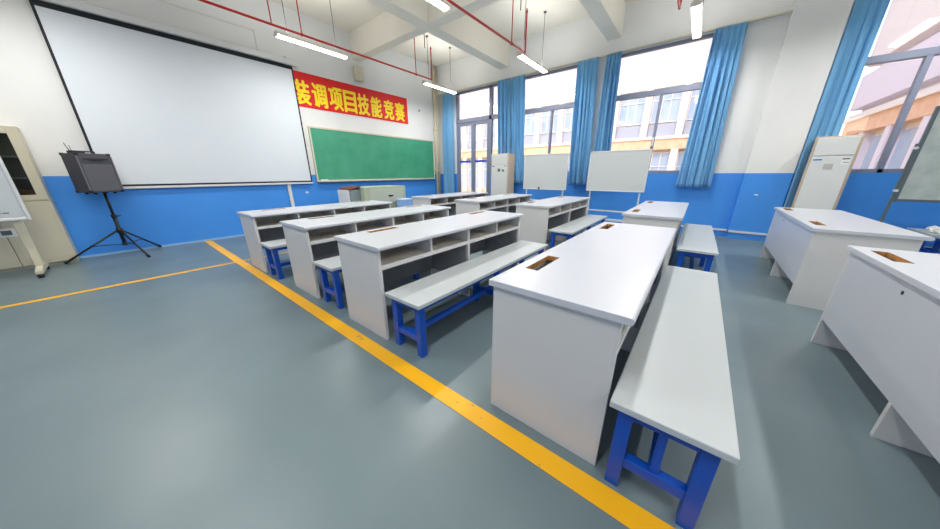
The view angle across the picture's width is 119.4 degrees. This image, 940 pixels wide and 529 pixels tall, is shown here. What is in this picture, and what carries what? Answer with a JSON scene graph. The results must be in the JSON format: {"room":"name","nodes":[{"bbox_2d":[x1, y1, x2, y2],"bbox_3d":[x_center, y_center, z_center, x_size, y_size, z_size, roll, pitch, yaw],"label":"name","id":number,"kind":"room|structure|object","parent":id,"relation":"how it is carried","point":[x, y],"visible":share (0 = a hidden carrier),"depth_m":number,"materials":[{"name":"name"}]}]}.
{"room":"classroom","nodes":[
{"label":"classroom","id":0,"kind":"room"},
{"bbox_2d":[0,0,436,256],"bbox_3d":[-4.455,-2.897,5.612,0.200,4.453,11.050,14,23,36],"label":"wall","id":1,"kind":"structure","parent":0,"point":[34,99],"depth_m":4.90,"materials":[{"name":"paint"}]},
{"bbox_2d":[79,234,244,258],"bbox_3d":[-4.380,-0.772,6.229,0.010,0.030,10.600,14,23,36],"label":"baseboard","id":2,"kind":"structure","parent":1,"relation":"attached to","point":[94,255],"depth_m":4.84,"materials":[{"name":"blue"}]},
{"bbox_2d":[29,0,312,188],"bbox_3d":[-4.722,-2.764,5.043,0.095,2.540,3.277,14,23,36],"label":"projection screen","id":3,"kind":"object","parent":1,"relation":"attached to","point":[173,107],"visible":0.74,"depth_m":4.66,"materials":[{"name":"fabric"}]},
{"bbox_2d":[158,0,258,49],"bbox_3d":[-5.296,-3.905,3.979,0.020,0.340,3.680,14,23,36],"label":"trim","id":4,"kind":"structure","parent":1,"relation":"attached to","point":[158,0],"depth_m":4.87,"materials":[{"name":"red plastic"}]},
{"bbox_2d":[286,182,294,206],"bbox_3d":[-4.110,-1.370,6.375,0.030,1.030,0.070,14,23,36],"label":"trim","id":5,"kind":"structure","parent":1,"relation":"attached to","point":[288,185],"depth_m":6.29,"materials":[{"name":"white plastic"}]},
{"bbox_2d":[293,70,407,123],"bbox_3d":[-3.106,-4.119,6.820,0.009,0.690,3.930,14,23,36],"label":"banner","id":6,"kind":"object","parent":1,"relation":"attached to","point":[314,92],"visible":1,"depth_m":6.86,"materials":[{"name":"red fabric"}]},
{"bbox_2d":[352,65,364,82],"bbox_3d":[-2.798,-4.775,6.888,0.165,0.320,0.220,14,23,36],"label":"wall speaker","id":7,"kind":"object","parent":1,"relation":"attached to","point":[358,73],"visible":1,"depth_m":6.83,"materials":[{"name":"beige plastic"}]},
{"bbox_2d":[307,126,435,181],"bbox_3d":[-2.454,-3.080,7.947,0.110,1.237,3.988,14,23,36],"label":"chalkboard","id":8,"kind":"object","parent":1,"relation":"attached to","point":[338,155],"visible":1,"depth_m":7.55,"materials":[{"name":"green ceramic"}]},
{"bbox_2d":[319,178,435,181],"bbox_3d":[-2.451,-2.505,8.138,0.110,0.024,3.988,14,23,36],"label":"chalk tray","id":9,"kind":"object","parent":8,"relation":"on","point":[345,179],"depth_m":7.69,"materials":[{"name":"silver metal"}]},
{"bbox_2d":[432,64,438,193],"bbox_3d":[-1.156,-4.139,9.312,0.118,4.453,0.125,14,23,36],"label":"drain pipe","id":10,"kind":"object","parent":1,"relation":"attached to","point":[435,129],"visible":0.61,"depth_m":9.15,"materials":[{"name":"beige plastic"}]},
{"bbox_2d":[435,66,440,193],"bbox_3d":[-1.094,-4.165,9.403,0.098,4.443,0.090,14,23,36],"label":"drain pipe","id":11,"kind":"object","parent":1,"relation":"attached to","point":[435,66],"visible":0.58,"depth_m":9.27,"materials":[{"name":"beige plastic"}]},
{"bbox_2d":[268,0,638,66],"bbox_3d":[0.499,-3.859,1.148,12.864,0.150,11.050,14,23,36],"label":"ceiling","id":12,"kind":"structure","parent":0,"point":[347,15],"depth_m":5.96,"materials":[{"name":"paint"}]},
{"bbox_2d":[274,0,347,59],"bbox_3d":[-2.834,-4.431,4.833,0.130,1.063,1.232,14,23,36],"label":"tube light","id":13,"kind":"object","parent":12,"relation":"hanging from","point":[278,34],"visible":1,"depth_m":4.90,"materials":[{"name":"glowing white plastic diffuser"},{"name":"white painted metal"}]},
{"bbox_2d":[198,0,432,80],"bbox_3d":[-3.654,-3.918,3.322,0.094,1.079,8.751,14,23,36],"label":"pipe","id":14,"kind":"object","parent":12,"relation":"hanging from","point":[204,1],"visible":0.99,"depth_m":4.52,"materials":[{"name":"red metal"}]},
{"bbox_2d":[427,0,449,12],"bbox_3d":[-0.710,-3.908,3.233,0.130,1.063,1.232,14,23,36],"label":"tube light","id":15,"kind":"object","parent":12,"relation":"hanging from","point":[441,4],"visible":1,"depth_m":3.75,"materials":[{"name":"white plastic"}]},
{"bbox_2d":[422,35,456,93],"bbox_3d":[-0.803,-5.246,7.263,0.130,1.063,1.232,14,23,36],"label":"tube light","id":16,"kind":"object","parent":12,"relation":"hanging from","point":[424,82],"visible":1,"depth_m":7.34,"materials":[{"name":"white plastic"}]},
{"bbox_2d":[446,0,527,53],"bbox_3d":[-1.679,-3.431,1.834,0.094,1.079,8.751,14,23,36],"label":"pipe","id":17,"kind":"object","parent":12,"relation":"hanging from","point":[449,1],"visible":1,"depth_m":4.62,"materials":[{"name":"red metal"}]},
{"bbox_2d":[349,0,625,69],"bbox_3d":[0.500,-3.530,1.258,12.464,0.544,10.650,14,23,36],"label":"ceiling beams","id":18,"kind":"structure","parent":12,"relation":"attached to","point":[402,21],"depth_m":5.64,"materials":[{"name":"paint"}]},
{"bbox_2d":[516,7,547,73],"bbox_3d":[1.324,-4.714,5.636,0.130,1.063,1.232,14,23,36],"label":"tube light","id":19,"kind":"object","parent":12,"relation":"hanging from","point":[521,55],"visible":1,"depth_m":5.72,"materials":[{"name":"white plastic"}]},
{"bbox_2d":[677,0,681,9],"bbox_3d":[0.186,-2.971,0.429,0.094,1.079,8.751,14,23,36],"label":"pipe","id":20,"kind":"object","parent":12,"relation":"hanging from","point":[679,2],"visible":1,"depth_m":3.73,"materials":[{"name":"red metal"}]},
{"bbox_2d":[690,0,703,38],"bbox_3d":[3.465,-4.193,4.041,0.130,1.063,1.232,14,23,36],"label":"tube light","id":21,"kind":"object","parent":12,"relation":"hanging from","point":[696,6],"visible":1,"depth_m":4.10,"materials":[{"name":"white plastic"}]},
{"bbox_2d":[0,224,939,528],"bbox_3d":[0.516,0.509,2.599,12.864,0.150,11.050,14,23,36],"label":"floor","id":22,"kind":"structure","parent":0,"point":[208,398],"depth_m":1.44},
{"bbox_2d":[0,157,49,277],"bbox_3d":[-6.134,-0.642,2.685,0.588,2.030,1.890,14,23,36],"label":"whiteboard","id":23,"kind":"object","parent":22,"relation":"on","point":[13,209],"visible":1,"depth_m":3.35,"materials":[{"name":"white ceramic"}]},
{"bbox_2d":[0,125,78,272],"bbox_3d":[-6.183,-0.816,3.543,0.314,1.820,0.890,14,23,36],"label":"filing cabinet","id":24,"kind":"object","parent":22,"relation":"on","point":[46,228],"visible":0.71,"depth_m":3.71,"materials":[{"name":"beige metal"}]},
{"bbox_2d":[0,155,17,157],"bbox_3d":[-6.206,-1.342,3.385,0.222,0.018,0.850,14,23,36],"label":"shelf","id":25,"kind":"object","parent":24,"relation":"attached to","point":[2,156],"depth_m":3.59,"materials":[{"name":"silver metal"}]},
{"bbox_2d":[12,177,28,178],"bbox_3d":[-6.205,-1.086,3.470,0.222,0.018,0.850,14,23,36],"label":"shelf","id":26,"kind":"object","parent":24,"relation":"attached to","point":[12,177],"depth_m":3.65,"materials":[{"name":"silver metal"}]},
{"bbox_2d":[18,189,35,194],"bbox_3d":[-6.012,-0.955,3.750,0.160,0.130,0.200,14,23,36],"label":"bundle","id":27,"kind":"object","parent":24,"relation":"in","point":[27,191],"visible":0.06,"depth_m":3.69,"materials":[{"name":"brown"}]},
{"bbox_2d":[64,192,161,263],"bbox_3d":[-5.319,-0.583,4.143,0.724,0.978,1.050,6,19,18],"label":"tripod stand","id":28,"kind":"object","parent":22,"relation":"on","point":[114,217],"visible":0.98,"depth_m":4.24,"materials":[{"name":"black metal"}]},
{"bbox_2d":[59,150,123,193],"bbox_3d":[-5.486,-1.336,3.997,0.317,0.595,0.347,3,19,11],"label":"speaker","id":29,"kind":"object","parent":28,"relation":"on","point":[88,172],"visible":0.97,"depth_m":3.91},
{"bbox_2d":[63,143,84,152],"bbox_3d":[-5.497,-1.614,3.809,0.070,0.131,0.149,6,19,18],"label":"microphone","id":30,"kind":"object","parent":29,"relation":"on","point":[68,151],"visible":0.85,"depth_m":3.78,"materials":[{"name":"black plastic"}]},
{"bbox_2d":[82,164,120,190],"bbox_3d":[-5.339,-1.261,3.991,0.005,0.365,0.295,3,19,11],"label":"grille","id":31,"kind":"object","parent":29,"relation":"attached to","point":[97,177],"depth_m":3.98,"materials":[{"name":"grey"}]},
{"bbox_2d":[0,252,286,308],"bbox_3d":[-3.833,0.119,3.581,0.072,0.002,6.700,14,23,36],"label":"floor line","id":32,"kind":"object","parent":22,"relation":"on","point":[283,252],"depth_m":3.18,"materials":[{"name":"yellow paint"}]},
{"bbox_2d":[260,239,290,279],"bbox_3d":[-1.839,-0.290,4.120,0.356,0.425,2.035,14,23,36],"label":"bench","id":33,"kind":"object","parent":22,"relation":"on","point":[275,266],"visible":0.33,"depth_m":3.36,"materials":[{"name":"blue paint"}]},
{"bbox_2d":[237,200,392,272],"bbox_3d":[-2.257,-0.555,4.408,0.614,0.750,2.076,14,23,36],"label":"school desk","id":34,"kind":"object","parent":22,"relation":"on","point":[264,225],"visible":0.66,"depth_m":3.90,"materials":[{"name":"white laminate"}]},
{"bbox_2d":[256,209,378,226],"bbox_3d":[-2.205,-0.741,4.303,0.377,0.018,1.996,14,23,36],"label":"shelf","id":35,"kind":"object","parent":34,"relation":"attached to","point":[272,222],"depth_m":3.94,"materials":[{"name":"laminate"}]},
{"bbox_2d":[279,204,450,298],"bbox_3d":[-1.160,-0.309,3.655,0.614,0.750,2.076,13,23,35],"label":"school desk","id":36,"kind":"object","parent":22,"relation":"on","point":[308,240],"visible":0.7,"depth_m":3.09,"materials":[{"name":"white laminate"}]},
{"bbox_2d":[309,215,440,241],"bbox_3d":[-1.108,-0.495,3.550,0.377,0.018,1.996,13,23,35],"label":"shelf","id":37,"kind":"object","parent":36,"relation":"attached to","point":[327,235],"depth_m":3.26,"materials":[{"name":"laminate"}]},
{"bbox_2d":[313,255,418,308],"bbox_3d":[-0.758,-0.049,3.382,0.356,0.425,2.035,13,23,35],"label":"bench","id":38,"kind":"object","parent":22,"relation":"on","point":[332,265],"visible":0.34,"depth_m":2.63,"materials":[{"name":"blue paint"}]},
{"bbox_2d":[337,185,405,207],"bbox_3d":[-2.405,-1.504,6.950,0.682,0.950,1.490,14,23,36],"label":"console","id":39,"kind":"object","parent":22,"relation":"on","point":[389,193],"visible":0.52,"depth_m":6.53,"materials":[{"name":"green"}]},
{"bbox_2d":[396,198,411,206],"bbox_3d":[-1.659,-1.368,7.039,0.250,0.630,0.310,14,23,36],"label":"storage box","id":40,"kind":"object","parent":22,"relation":"on","point":[401,202],"visible":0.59,"depth_m":6.88,"materials":[{"name":"blue plastic"}]},
{"bbox_2d":[334,210,523,339],"bbox_3d":[-0.219,-0.074,2.936,0.614,0.750,2.076,14,23,36],"label":"school desk","id":41,"kind":"object","parent":22,"relation":"on","point":[373,259],"visible":0.9,"depth_m":2.39,"materials":[{"name":"white laminate"}]},
{"bbox_2d":[380,224,515,264],"bbox_3d":[-0.168,-0.259,2.830,0.377,0.018,1.996,14,23,36],"label":"shelf","id":42,"kind":"object","parent":41,"relation":"attached to","point":[404,254],"depth_m":2.50,"materials":[{"name":"laminate"}]},
{"bbox_2d":[204,240,674,528],"bbox_3d":[-0.346,0.711,1.759,12.144,0.002,0.101,14,23,36],"label":"floor line","id":43,"kind":"object","parent":22,"relation":"on","point":[608,500],"depth_m":1.38,"materials":[{"name":"yellow paint"}]},
{"bbox_2d":[411,192,487,215],"bbox_3d":[-0.411,-1.343,6.757,0.614,0.750,2.076,14,23,36],"label":"school desk","id":44,"kind":"object","parent":22,"relation":"on","point":[447,199],"visible":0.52,"depth_m":6.33,"materials":[{"name":"white laminate"}]},
{"bbox_2d":[431,201,455,204],"bbox_3d":[-0.359,-1.528,6.652,0.377,0.018,1.996,14,23,36],"label":"shelf","id":45,"kind":"object","parent":44,"relation":"attached to","point":[432,202],"depth_m":6.24,"materials":[{"name":"laminate"}]},
{"bbox_2d":[385,240,547,357],"bbox_3d":[0.161,0.181,2.678,0.356,0.425,2.035,14,23,36],"label":"bench","id":46,"kind":"object","parent":22,"relation":"on","point":[419,295],"visible":0.8,"depth_m":2.17,"materials":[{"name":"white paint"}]},
{"bbox_2d":[454,193,531,214],"bbox_3d":[0.585,-1.088,5.979,0.614,0.750,2.076,14,23,36],"label":"school desk","id":47,"kind":"object","parent":22,"relation":"on","point":[503,202],"visible":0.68,"depth_m":5.51,"materials":[{"name":"white laminate"}]},
{"bbox_2d":[480,201,526,208],"bbox_3d":[0.637,-1.274,5.874,0.377,0.018,1.996,14,23,36],"label":"shelf","id":48,"kind":"object","parent":47,"relation":"attached to","point":[510,203],"depth_m":5.72,"materials":[{"name":"laminate"}]},
{"bbox_2d":[491,153,514,195],"bbox_3d":[0.938,-2.296,8.032,0.580,1.745,0.376,14,23,36],"label":"air conditioner","id":49,"kind":"object","parent":22,"relation":"on","point":[502,165],"visible":0.65,"depth_m":7.78,"materials":[{"name":"beige"}]},
{"bbox_2d":[523,153,569,200],"bbox_3d":[1.816,-1.833,6.770,1.105,1.657,0.470,14,23,36],"label":"whiteboard","id":50,"kind":"object","parent":22,"relation":"on","point":[541,171],"visible":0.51,"depth_m":6.59,"materials":[{"name":"white plastic"}]},
{"bbox_2d":[515,196,589,251],"bbox_3d":[1.613,-0.833,5.201,0.614,0.750,2.076,14,23,36],"label":"school desk","id":51,"kind":"object","parent":22,"relation":"on","point":[540,216],"visible":0.84,"depth_m":4.55,"materials":[{"name":"white laminate"}]},
{"bbox_2d":[549,205,583,215],"bbox_3d":[1.665,-1.019,5.095,0.377,0.018,1.996,14,23,36],"label":"shelf","id":52,"kind":"object","parent":51,"relation":"attached to","point":[573,207],"depth_m":4.93,"materials":[{"name":"laminate"}]},
{"bbox_2d":[549,214,607,248],"bbox_3d":[1.941,-0.536,4.817,0.356,0.425,2.035,14,23,36],"label":"bench","id":53,"kind":"object","parent":22,"relation":"on","point":[569,229],"visible":0.52,"depth_m":4.34,"materials":[{"name":"blue paint"}]},
{"bbox_2d":[489,222,676,465],"bbox_3d":[0.981,0.229,2.012,0.614,0.750,2.076,14,23,37],"label":"school desk","id":54,"kind":"object","parent":22,"relation":"on","point":[563,316],"visible":0.94,"depth_m":1.27,"materials":[{"name":"white laminate"}]},
{"bbox_2d":[535,262,548,270],"bbox_3d":[0.426,0.067,1.569,0.117,0.060,0.357,14,23,37],"label":"cable tray","id":55,"kind":"object","parent":54,"relation":"on","point":[544,264],"depth_m":1.66,"materials":[{"name":"brown wood"}]},
{"bbox_2d":[586,149,651,221],"bbox_3d":[3.050,-1.531,5.840,1.125,1.660,0.470,14,23,36],"label":"whiteboard","id":56,"kind":"object","parent":22,"relation":"on","point":[617,170],"visible":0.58,"depth_m":5.67,"materials":[{"name":"white plastic"}]},
{"bbox_2d":[622,201,688,278],"bbox_3d":[2.779,-0.479,4.121,0.614,0.750,2.076,14,23,36],"label":"school desk","id":57,"kind":"object","parent":22,"relation":"on","point":[647,213],"visible":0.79,"depth_m":3.40,"materials":[{"name":"white laminate"}]},
{"bbox_2d":[604,265,739,528],"bbox_3d":[1.301,0.491,1.732,0.356,0.425,2.035,14,23,37],"label":"bench","id":58,"kind":"object","parent":22,"relation":"on","point":[674,382],"visible":1,"depth_m":1.09,"materials":[{"name":"laminate"}]},
{"bbox_2d":[676,223,718,271],"bbox_3d":[3.089,-0.201,3.794,0.356,0.425,2.035,14,23,36],"label":"bench","id":59,"kind":"object","parent":22,"relation":"on","point":[696,240],"visible":0.85,"depth_m":3.32,"materials":[{"name":"blue paint"}]},
{"bbox_2d":[791,134,865,209],"bbox_3d":[5.680,-1.138,4.491,0.376,1.745,0.460,-15,23,-37],"label":"air conditioner","id":60,"kind":"object","parent":22,"relation":"on","point":[831,160],"visible":0.63,"depth_m":4.26,"materials":[{"name":"beige plastic"}]},
{"bbox_2d":[760,207,934,310],"bbox_3d":[3.992,-0.165,3.159,0.614,0.750,2.076,15,23,37],"label":"school desk","id":61,"kind":"object","parent":22,"relation":"on","point":[808,247],"visible":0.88,"depth_m":2.58,"materials":[{"name":"white laminate"}]},
{"bbox_2d":[810,245,939,463],"bbox_3d":[2.194,0.539,1.061,0.614,0.750,2.076,14,23,37],"label":"school desk","id":62,"kind":"object","parent":22,"relation":"on","point":[882,308],"visible":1,"depth_m":1.35,"materials":[{"name":"white laminate"}]},
{"bbox_2d":[879,106,939,221],"bbox_3d":[6.046,-0.763,3.034,1.632,1.950,0.600,14,23,36],"label":"whiteboard","id":63,"kind":"object","parent":22,"relation":"on","point":[919,180],"visible":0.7,"depth_m":3.34,"materials":[{"name":"grey"}]},
{"bbox_2d":[907,228,939,253],"bbox_3d":[6.112,-0.070,3.367,0.356,0.425,2.035,14,23,37],"label":"bench","id":64,"kind":"object","parent":22,"relation":"on","point":[935,248],"visible":0.53,"depth_m":3.98,"materials":[{"name":"blue paint"}]},
{"bbox_2d":[925,227,939,232],"bbox_3d":[6.458,-0.481,3.802,0.138,0.078,0.248,14,23,36],"label":"foam","id":65,"kind":"object","parent":64,"relation":"on","point":[931,229],"visible":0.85,"depth_m":3.80,"materials":[{"name":"white"}]},
{"bbox_2d":[437,0,939,252],"bbox_3d":[3.940,-3.002,5.827,12.664,4.453,0.250,14,23,36],"label":"wall","id":66,"kind":"structure","parent":0,"point":[867,195],"depth_m":5.34,"materials":[{"name":"paint"}]},
{"bbox_2d":[442,93,454,193],"bbox_3d":[-0.718,-3.831,9.172,0.509,3.352,0.131,14,23,36],"label":"curtain","id":67,"kind":"object","parent":66,"relation":"hanging from","point":[448,144],"visible":0.89,"depth_m":9.11,"materials":[{"name":"blue fabric"}]},
{"bbox_2d":[456,83,497,195],"bbox_3d":[0.358,-3.479,8.628,1.970,3.620,0.090,14,23,36],"label":"window","id":68,"kind":"structure","parent":66,"relation":"in","point":[488,119],"depth_m":8.62,"materials":[{"name":"grey metal"}]},
{"bbox_2d":[497,77,510,153],"bbox_3d":[0.958,-3.727,7.809,0.523,2.702,0.159,14,23,36],"label":"curtain","id":69,"kind":"object","parent":66,"relation":"hanging from","point":[504,86],"visible":0.65,"depth_m":7.66,"materials":[{"name":"blue fabric"}]},
{"bbox_2d":[512,74,524,182],"bbox_3d":[1.326,-3.639,7.540,0.143,2.702,0.511,-17,25,-41],"label":"curtain","id":70,"kind":"object","parent":66,"relation":"hanging from","point":[518,82],"visible":0.93,"depth_m":7.49,"materials":[{"name":"blue fabric"}]},
{"bbox_2d":[525,65,576,173],"bbox_3d":[2.068,-3.632,7.147,2.000,2.408,0.090,14,23,36],"label":"window","id":71,"kind":"structure","parent":66,"relation":"in","point":[567,105],"depth_m":7.02,"materials":[{"name":"grey metal"}]},
{"bbox_2d":[568,56,598,184],"bbox_3d":[2.680,-3.298,6.514,0.567,2.712,0.171,14,23,36],"label":"curtain","id":72,"kind":"object","parent":66,"relation":"hanging from","point":[587,70],"visible":0.99,"depth_m":6.48,"materials":[{"name":"blue fabric"}]},
{"bbox_2d":[594,50,621,150],"bbox_3d":[3.090,-3.201,6.202,0.404,2.702,0.169,14,23,36],"label":"curtain","id":73,"kind":"object","parent":66,"relation":"hanging from","point":[603,140],"visible":0.67,"depth_m":6.09,"materials":[{"name":"blue fabric"}]},
{"bbox_2d":[437,10,792,95],"bbox_3d":[3.793,-4.314,5.304,12.344,0.025,0.045,14,23,36],"label":"trim","id":74,"kind":"structure","parent":66,"relation":"attached to","point":[789,11],"depth_m":5.46,"materials":[{"name":"white paint"}]},
{"bbox_2d":[616,25,747,172],"bbox_3d":[3.947,-3.160,5.704,2.090,2.408,0.135,14,23,36],"label":"window","id":75,"kind":"structure","parent":66,"relation":"in","point":[691,87],"depth_m":5.63,"materials":[{"name":"grey metal"}]},
{"bbox_2d":[675,20,747,187],"bbox_3d":[4.501,-2.849,5.142,0.561,2.712,0.168,14,23,36],"label":"curtain","id":76,"kind":"object","parent":66,"relation":"hanging from","point":[697,168],"visible":1,"depth_m":5.10,"materials":[{"name":"blue fabric"}]},
{"bbox_2d":[605,218,939,249],"bbox_3d":[4.903,-0.722,5.595,9.600,0.035,0.135,14,23,36],"label":"trim","id":77,"kind":"structure","parent":66,"relation":"attached to","point":[726,230],"depth_m":5.32,"materials":[{"name":"white plastic"}]},
{"bbox_2d":[783,0,889,207],"bbox_3d":[5.709,-2.335,4.357,0.338,3.202,0.126,11,21,30],"label":"curtain","id":78,"kind":"object","parent":66,"relation":"hanging from","point":[866,17],"visible":0.63,"depth_m":4.17,"materials":[{"name":"blue fabric"}]},
{"bbox_2d":[726,0,853,240],"bbox_3d":[5.344,-2.602,4.609,0.610,4.453,0.115,14,23,36],"label":"wall column","id":79,"kind":"structure","parent":0,"point":[815,28],"depth_m":4.57,"materials":[{"name":"paint"}]},
{"label":"outside","id":80,"kind":"structure","parent":0,"visible":0},
{"bbox_3d":[15.138,-8.356,30.066,75.000,0.150,52.350,14,23,36],"label":"ground","id":81,"kind":"structure","parent":80,"visible":0},
{"bbox_2d":[460,38,712,190],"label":"window","id":82,"kind":"structure","parent":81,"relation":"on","point":[685,64],"depth_m":16.53,"materials":[{"name":"glass"}]},
{"bbox_2d":[841,0,939,172],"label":"window","id":83,"kind":"structure","parent":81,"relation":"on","point":[908,25],"depth_m":8.65,"materials":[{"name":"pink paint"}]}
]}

